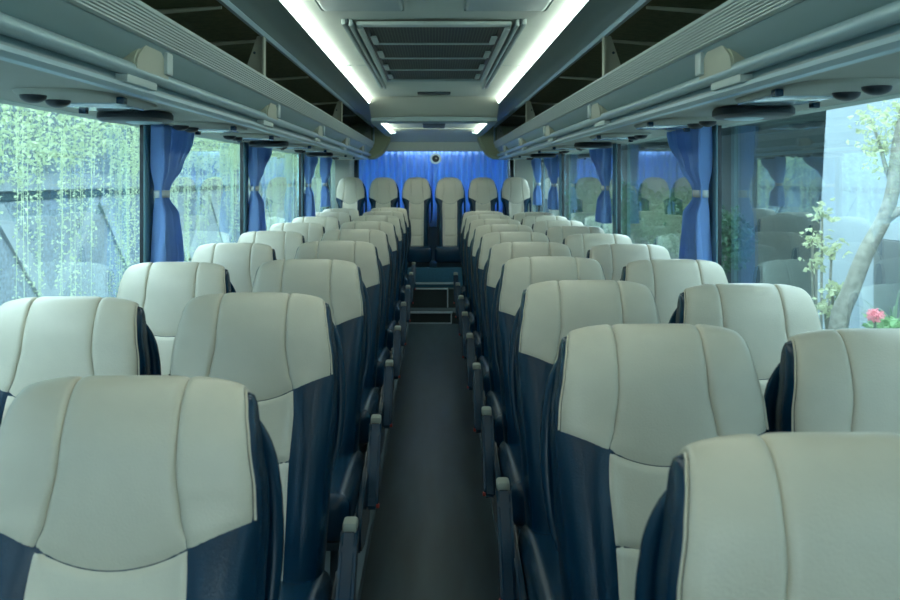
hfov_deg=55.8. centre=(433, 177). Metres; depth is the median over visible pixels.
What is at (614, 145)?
trim
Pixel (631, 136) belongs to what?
console
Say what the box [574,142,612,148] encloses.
pod
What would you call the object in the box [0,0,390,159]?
luggage rack
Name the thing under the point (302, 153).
trim
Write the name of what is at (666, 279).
seat
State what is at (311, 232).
seat
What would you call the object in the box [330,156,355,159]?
console
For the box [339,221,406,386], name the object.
seat
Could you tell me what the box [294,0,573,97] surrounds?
ceiling
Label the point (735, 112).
pod
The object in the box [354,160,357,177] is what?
trim
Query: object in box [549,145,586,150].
console
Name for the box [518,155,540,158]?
console
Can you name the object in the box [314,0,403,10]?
ceiling panel
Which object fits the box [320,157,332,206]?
window curtain
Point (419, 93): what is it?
vent slot
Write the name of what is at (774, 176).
building
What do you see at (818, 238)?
flowering plant
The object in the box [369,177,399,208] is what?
seat
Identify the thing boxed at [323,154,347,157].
console
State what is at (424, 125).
ceiling box
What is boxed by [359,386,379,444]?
seat cushion
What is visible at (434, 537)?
floor
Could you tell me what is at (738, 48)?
luggage rack
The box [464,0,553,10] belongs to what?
ceiling panel
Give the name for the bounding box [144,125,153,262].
trim
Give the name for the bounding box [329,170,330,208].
trim
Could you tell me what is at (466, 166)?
curtain
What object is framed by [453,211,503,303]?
seat
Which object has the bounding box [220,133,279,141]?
console
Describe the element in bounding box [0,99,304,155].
trim
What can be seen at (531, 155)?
pod
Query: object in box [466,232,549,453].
seat
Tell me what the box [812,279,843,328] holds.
flowering plant
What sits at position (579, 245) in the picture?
seat
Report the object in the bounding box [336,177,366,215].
seat
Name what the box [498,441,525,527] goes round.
seat cushion
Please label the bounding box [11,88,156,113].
console
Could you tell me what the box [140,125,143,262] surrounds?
trim
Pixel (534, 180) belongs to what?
window
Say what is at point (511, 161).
trim
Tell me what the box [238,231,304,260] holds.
seat
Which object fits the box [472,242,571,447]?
seat
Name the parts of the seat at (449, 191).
seat frame, lumbar panel, backrest, grab handle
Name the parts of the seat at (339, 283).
backrest, seat frame, leg, grab handle, armrest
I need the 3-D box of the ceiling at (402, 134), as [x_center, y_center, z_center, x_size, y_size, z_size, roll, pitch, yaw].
[0.000,-0.560,9.775,1.100,0.260,0.950,0,0,0]
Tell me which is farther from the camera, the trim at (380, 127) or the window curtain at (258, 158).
the trim at (380, 127)
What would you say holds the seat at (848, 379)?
on the trim at (466, 361)
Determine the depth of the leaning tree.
4.97 m
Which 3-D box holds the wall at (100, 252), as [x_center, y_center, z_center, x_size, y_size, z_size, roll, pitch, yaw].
[-4.332,-0.050,34.580,0.335,5.400,120.840,0,0,0]
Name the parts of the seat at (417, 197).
lumbar panel, backrest, seat frame, grab handle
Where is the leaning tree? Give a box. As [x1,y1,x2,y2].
[828,99,899,329]
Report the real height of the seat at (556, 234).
1.135 m
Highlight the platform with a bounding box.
[407,261,462,285]
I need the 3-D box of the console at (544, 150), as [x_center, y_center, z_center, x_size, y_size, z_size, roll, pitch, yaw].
[0.930,-0.203,6.650,0.260,0.036,0.580,0,0,0]
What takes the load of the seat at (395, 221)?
on the trim at (363, 555)
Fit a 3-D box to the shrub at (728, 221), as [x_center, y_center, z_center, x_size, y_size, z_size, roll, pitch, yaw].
[5.301,1.573,15.512,1.078,2.160,1.572,0,0,0]
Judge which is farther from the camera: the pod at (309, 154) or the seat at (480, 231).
the pod at (309, 154)
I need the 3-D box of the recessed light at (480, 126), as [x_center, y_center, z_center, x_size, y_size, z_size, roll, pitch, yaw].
[0.458,-0.519,8.620,0.056,0.038,2.000,0,0,0]
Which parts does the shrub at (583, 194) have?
stem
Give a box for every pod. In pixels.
[96,110,173,124]
[249,141,288,147]
[306,152,332,156]
[530,154,555,157]
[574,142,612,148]
[712,105,794,120]
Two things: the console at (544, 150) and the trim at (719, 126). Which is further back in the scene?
the console at (544, 150)
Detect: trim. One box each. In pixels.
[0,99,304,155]
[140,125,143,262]
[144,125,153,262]
[217,0,373,127]
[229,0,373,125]
[240,143,243,235]
[244,142,248,232]
[299,153,301,216]
[302,153,303,216]
[325,322,408,599]
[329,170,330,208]
[335,160,353,207]
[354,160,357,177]
[371,122,391,135]
[466,361,496,535]
[476,122,496,135]
[494,0,638,125]
[510,160,513,177]
[514,160,532,211]
[559,154,561,215]
[562,154,564,216]
[565,93,899,154]
[613,143,616,233]
[617,144,620,233]
[708,124,717,262]
[718,125,721,266]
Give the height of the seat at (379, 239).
1.135 m
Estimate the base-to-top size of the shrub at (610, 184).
2.647 m
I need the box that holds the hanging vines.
[0,103,304,297]
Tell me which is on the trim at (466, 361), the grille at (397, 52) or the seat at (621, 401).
the seat at (621, 401)
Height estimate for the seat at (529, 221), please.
1.135 m
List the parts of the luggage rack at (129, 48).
underside panel, edge trim, cross rod, cross rod, cross rod, cross rod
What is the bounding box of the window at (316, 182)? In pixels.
[305,157,325,211]
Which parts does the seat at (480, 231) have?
armrest, grab handle, backrest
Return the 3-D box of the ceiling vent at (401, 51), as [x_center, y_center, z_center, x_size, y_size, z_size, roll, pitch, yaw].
[0.000,-0.654,4.865,0.780,0.036,2.570,0,0,0]
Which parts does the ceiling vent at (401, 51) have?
edge rail, rail, rail, frame, frame, rail, rail, edge rail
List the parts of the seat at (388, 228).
backrest, grab handle, armrest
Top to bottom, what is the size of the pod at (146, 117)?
0.039 m
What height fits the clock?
0.144 m
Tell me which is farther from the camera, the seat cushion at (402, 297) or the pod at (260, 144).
the seat cushion at (402, 297)
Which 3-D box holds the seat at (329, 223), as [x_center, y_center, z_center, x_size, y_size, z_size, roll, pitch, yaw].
[-0.965,0.883,6.652,0.458,1.135,0.728,0,0,0]
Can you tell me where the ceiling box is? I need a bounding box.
[423,124,444,127]
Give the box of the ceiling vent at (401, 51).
[342,19,525,88]
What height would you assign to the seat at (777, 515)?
1.135 m
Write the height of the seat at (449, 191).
0.997 m
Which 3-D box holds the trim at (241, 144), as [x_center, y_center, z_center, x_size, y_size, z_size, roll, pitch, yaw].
[-1.169,0.172,5.224,0.037,0.777,0.052,0,0,0]
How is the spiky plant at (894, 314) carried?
on the ground
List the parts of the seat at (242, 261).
backrest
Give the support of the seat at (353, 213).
on the trim at (363, 555)
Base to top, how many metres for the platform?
0.448 m
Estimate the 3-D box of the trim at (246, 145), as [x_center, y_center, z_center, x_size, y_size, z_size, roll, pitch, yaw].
[-1.147,0.172,5.188,0.007,0.777,0.108,0,0,0]
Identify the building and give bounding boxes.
[565,121,825,303]
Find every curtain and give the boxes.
[150,124,193,262]
[247,146,272,231]
[304,154,317,216]
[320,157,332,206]
[359,151,432,226]
[433,151,507,226]
[531,158,541,204]
[543,155,558,209]
[589,148,611,223]
[667,126,712,260]
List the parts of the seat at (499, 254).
armrest, grab handle, backrest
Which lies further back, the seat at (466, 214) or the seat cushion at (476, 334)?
the seat at (466, 214)
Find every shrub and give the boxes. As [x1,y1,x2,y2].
[565,173,605,226]
[583,182,643,235]
[603,178,661,243]
[638,188,688,255]
[655,186,691,256]
[722,205,758,277]
[862,314,899,327]
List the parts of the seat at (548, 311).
armrest, grab handle, backrest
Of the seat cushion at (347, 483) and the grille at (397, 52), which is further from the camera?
the grille at (397, 52)
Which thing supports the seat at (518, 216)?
on the trim at (466, 361)
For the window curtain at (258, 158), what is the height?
0.753 m
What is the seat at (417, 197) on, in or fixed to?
on the platform
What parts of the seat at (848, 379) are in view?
grab handle, backrest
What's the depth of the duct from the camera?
7.23 m
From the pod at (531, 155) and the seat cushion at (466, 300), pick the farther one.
the pod at (531, 155)
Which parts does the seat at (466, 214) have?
armrest, grab handle, backrest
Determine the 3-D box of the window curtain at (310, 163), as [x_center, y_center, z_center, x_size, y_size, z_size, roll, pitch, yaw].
[-1.107,0.163,7.709,0.079,0.753,0.622,0,0,0]
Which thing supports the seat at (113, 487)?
on the trim at (363, 555)
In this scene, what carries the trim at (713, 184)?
attached to the wall
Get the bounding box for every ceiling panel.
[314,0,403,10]
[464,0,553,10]
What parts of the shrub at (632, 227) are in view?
stem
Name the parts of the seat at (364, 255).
backrest, leg, seat frame, grab handle, armrest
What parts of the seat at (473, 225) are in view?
armrest, grab handle, backrest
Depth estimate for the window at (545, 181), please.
9.06 m
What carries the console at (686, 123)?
attached to the luggage rack at (738, 48)
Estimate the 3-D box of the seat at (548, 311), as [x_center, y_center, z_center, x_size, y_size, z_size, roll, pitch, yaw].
[0.425,0.873,2.242,0.509,1.135,0.728,0,0,0]
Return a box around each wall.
[0,104,304,305]
[358,160,509,260]
[386,142,481,150]
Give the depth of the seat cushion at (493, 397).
3.50 m
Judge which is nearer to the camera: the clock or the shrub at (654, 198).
the clock
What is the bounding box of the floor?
[360,324,499,599]
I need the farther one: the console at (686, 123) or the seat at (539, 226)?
the seat at (539, 226)
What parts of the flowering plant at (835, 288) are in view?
stem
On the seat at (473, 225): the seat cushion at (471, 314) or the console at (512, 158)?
the seat cushion at (471, 314)
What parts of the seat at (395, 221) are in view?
backrest, grab handle, armrest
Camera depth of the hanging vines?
10.26 m
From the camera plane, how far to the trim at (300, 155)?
7.45 m
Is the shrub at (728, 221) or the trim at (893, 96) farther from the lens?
the shrub at (728, 221)
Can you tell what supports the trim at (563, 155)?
attached to the wall
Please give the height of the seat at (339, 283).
1.135 m
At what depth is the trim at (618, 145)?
5.40 m
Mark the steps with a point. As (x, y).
(433, 303)
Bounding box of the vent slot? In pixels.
[417,92,450,94]
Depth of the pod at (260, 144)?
4.92 m
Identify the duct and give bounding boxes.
[369,96,498,123]
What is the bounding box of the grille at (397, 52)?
[369,27,498,78]
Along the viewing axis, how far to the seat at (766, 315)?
2.47 m
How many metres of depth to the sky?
7.74 m
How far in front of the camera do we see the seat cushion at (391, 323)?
5.37 m
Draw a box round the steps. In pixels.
[409,282,458,323]
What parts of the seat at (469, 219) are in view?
armrest, grab handle, backrest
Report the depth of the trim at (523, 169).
10.26 m
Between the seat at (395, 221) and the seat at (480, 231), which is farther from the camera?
the seat at (395, 221)
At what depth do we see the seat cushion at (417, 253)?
9.34 m
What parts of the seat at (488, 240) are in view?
armrest, grab handle, backrest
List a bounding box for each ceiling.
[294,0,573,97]
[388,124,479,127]
[388,128,479,141]
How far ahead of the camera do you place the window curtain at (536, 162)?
8.98 m
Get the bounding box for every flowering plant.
[798,197,851,326]
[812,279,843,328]
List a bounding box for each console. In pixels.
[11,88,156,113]
[169,122,246,134]
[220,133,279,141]
[276,144,314,149]
[292,148,328,153]
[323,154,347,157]
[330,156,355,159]
[511,157,533,159]
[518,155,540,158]
[536,149,571,153]
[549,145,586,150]
[589,132,650,141]
[634,117,719,131]
[735,78,899,108]
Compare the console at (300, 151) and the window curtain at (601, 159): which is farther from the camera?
the console at (300, 151)
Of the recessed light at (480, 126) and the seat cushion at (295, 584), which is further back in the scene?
the recessed light at (480, 126)
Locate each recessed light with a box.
[280,0,350,71]
[343,72,370,102]
[383,124,395,133]
[472,124,484,133]
[497,72,524,102]
[517,0,587,71]
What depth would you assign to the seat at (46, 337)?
2.19 m
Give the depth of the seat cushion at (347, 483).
2.69 m
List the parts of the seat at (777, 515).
grab handle, backrest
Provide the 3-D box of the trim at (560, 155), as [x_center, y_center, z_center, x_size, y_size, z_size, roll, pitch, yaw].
[1.147,0.172,7.718,0.007,0.777,0.108,0,0,0]
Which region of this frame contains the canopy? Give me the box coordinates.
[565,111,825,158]
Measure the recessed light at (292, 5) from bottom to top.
0.038 m
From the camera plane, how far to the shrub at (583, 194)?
28.90 m
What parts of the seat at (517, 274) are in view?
armrest, grab handle, backrest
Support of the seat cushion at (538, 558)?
on the seat at (548, 311)
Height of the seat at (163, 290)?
1.135 m
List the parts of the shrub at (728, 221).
stem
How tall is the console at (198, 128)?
0.036 m
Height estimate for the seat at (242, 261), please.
1.135 m
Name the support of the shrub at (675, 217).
on the ground
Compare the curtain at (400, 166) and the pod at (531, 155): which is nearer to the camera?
the pod at (531, 155)
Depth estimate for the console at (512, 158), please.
8.82 m
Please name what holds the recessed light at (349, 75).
in the ceiling at (328, 23)
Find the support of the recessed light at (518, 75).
in the ceiling at (328, 23)
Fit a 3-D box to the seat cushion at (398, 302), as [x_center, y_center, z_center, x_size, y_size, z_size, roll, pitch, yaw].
[-0.468,1.029,6.568,0.444,0.151,0.560,0,0,-1]
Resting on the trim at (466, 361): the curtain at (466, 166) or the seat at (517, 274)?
the seat at (517, 274)
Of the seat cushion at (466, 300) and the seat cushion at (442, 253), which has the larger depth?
the seat cushion at (442, 253)
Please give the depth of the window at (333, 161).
10.05 m
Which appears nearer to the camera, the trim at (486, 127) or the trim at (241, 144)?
the trim at (241, 144)
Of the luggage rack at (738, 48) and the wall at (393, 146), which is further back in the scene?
the wall at (393, 146)
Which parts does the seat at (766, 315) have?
grab handle, backrest, lumbar panel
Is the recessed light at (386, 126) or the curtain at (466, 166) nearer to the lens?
the recessed light at (386, 126)
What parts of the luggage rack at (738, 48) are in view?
cross rod, cross rod, cross rod, cross rod, underside panel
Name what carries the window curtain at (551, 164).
hanging from the luggage rack at (738, 48)
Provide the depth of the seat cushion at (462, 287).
7.39 m
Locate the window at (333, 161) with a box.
[331,160,334,208]
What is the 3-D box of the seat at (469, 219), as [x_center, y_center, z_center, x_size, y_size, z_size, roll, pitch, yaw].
[0.424,0.873,6.826,0.509,1.135,0.728,0,0,1]
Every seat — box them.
[0,296,160,425]
[0,375,283,599]
[116,262,235,374]
[169,292,358,599]
[191,243,276,292]
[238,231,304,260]
[252,259,381,585]
[269,223,324,242]
[291,217,339,231]
[295,241,393,512]
[316,212,351,225]
[321,229,400,390]
[322,208,359,220]
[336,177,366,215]
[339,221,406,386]
[353,215,410,323]
[362,211,413,304]
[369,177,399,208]
[370,207,415,290]
[402,177,432,266]
[434,177,465,266]
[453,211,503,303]
[455,214,511,318]
[458,219,520,336]
[462,224,533,400]
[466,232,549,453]
[468,177,498,210]
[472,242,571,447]
[481,256,605,598]
[495,280,660,599]
[501,177,530,218]
[513,212,554,222]
[521,216,567,227]
[532,220,583,233]
[539,324,768,599]
[545,226,604,243]
[562,233,632,257]
[586,244,670,281]
[619,259,727,323]
[634,432,899,599]
[668,283,821,395]
[764,328,899,433]
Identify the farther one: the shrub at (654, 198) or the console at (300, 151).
the shrub at (654, 198)
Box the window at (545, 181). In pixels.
[540,155,558,215]
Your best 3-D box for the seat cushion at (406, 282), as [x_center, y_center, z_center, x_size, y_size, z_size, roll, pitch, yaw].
[-0.469,1.029,8.444,0.444,0.151,0.560,0,0,0]
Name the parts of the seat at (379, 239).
backrest, grab handle, armrest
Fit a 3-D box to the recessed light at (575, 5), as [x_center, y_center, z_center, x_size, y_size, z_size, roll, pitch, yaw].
[0.518,-0.643,1.410,0.056,0.038,7.220,0,0,0]
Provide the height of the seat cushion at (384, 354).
0.151 m
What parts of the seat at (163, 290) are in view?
lumbar panel, backrest, grab handle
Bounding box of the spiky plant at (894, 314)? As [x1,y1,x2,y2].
[854,291,899,327]
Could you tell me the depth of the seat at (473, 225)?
6.29 m
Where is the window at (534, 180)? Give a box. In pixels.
[533,175,535,211]
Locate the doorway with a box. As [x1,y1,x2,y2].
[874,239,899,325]
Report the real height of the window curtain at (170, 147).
0.753 m
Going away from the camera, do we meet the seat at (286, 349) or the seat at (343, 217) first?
the seat at (286, 349)
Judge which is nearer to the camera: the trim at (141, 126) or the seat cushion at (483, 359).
the trim at (141, 126)
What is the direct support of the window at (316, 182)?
in the wall
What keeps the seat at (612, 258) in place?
on the trim at (466, 361)
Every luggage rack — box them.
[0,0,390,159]
[477,0,899,159]
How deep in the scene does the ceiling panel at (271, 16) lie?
3.94 m
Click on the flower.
(876, 317)
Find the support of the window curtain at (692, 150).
hanging from the luggage rack at (738, 48)
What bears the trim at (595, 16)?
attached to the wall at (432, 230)
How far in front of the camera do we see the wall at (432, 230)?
10.62 m
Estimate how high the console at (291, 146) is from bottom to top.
0.036 m
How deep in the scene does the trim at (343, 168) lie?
10.26 m
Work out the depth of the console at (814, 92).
2.00 m
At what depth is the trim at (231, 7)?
3.84 m
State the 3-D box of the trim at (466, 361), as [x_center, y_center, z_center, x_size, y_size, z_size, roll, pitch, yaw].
[0.731,1.490,4.160,0.938,0.100,12.920,0,0,0]
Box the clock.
[430,153,441,164]
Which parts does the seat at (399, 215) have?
backrest, grab handle, armrest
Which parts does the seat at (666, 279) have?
backrest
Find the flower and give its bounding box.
[866,308,885,327]
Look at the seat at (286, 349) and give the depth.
2.17 m
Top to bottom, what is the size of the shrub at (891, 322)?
1.868 m
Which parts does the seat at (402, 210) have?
backrest, grab handle, armrest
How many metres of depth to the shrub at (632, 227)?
21.77 m
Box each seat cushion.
[279,570,332,599]
[327,450,363,542]
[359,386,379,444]
[376,347,390,387]
[387,320,397,350]
[394,300,401,323]
[400,285,405,301]
[404,274,408,285]
[408,245,431,262]
[434,245,460,262]
[461,285,465,297]
[464,297,469,312]
[468,312,474,332]
[473,331,480,361]
[477,355,489,397]
[486,390,503,447]
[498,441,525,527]
[518,524,561,599]
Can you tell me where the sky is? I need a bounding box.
[817,98,899,329]

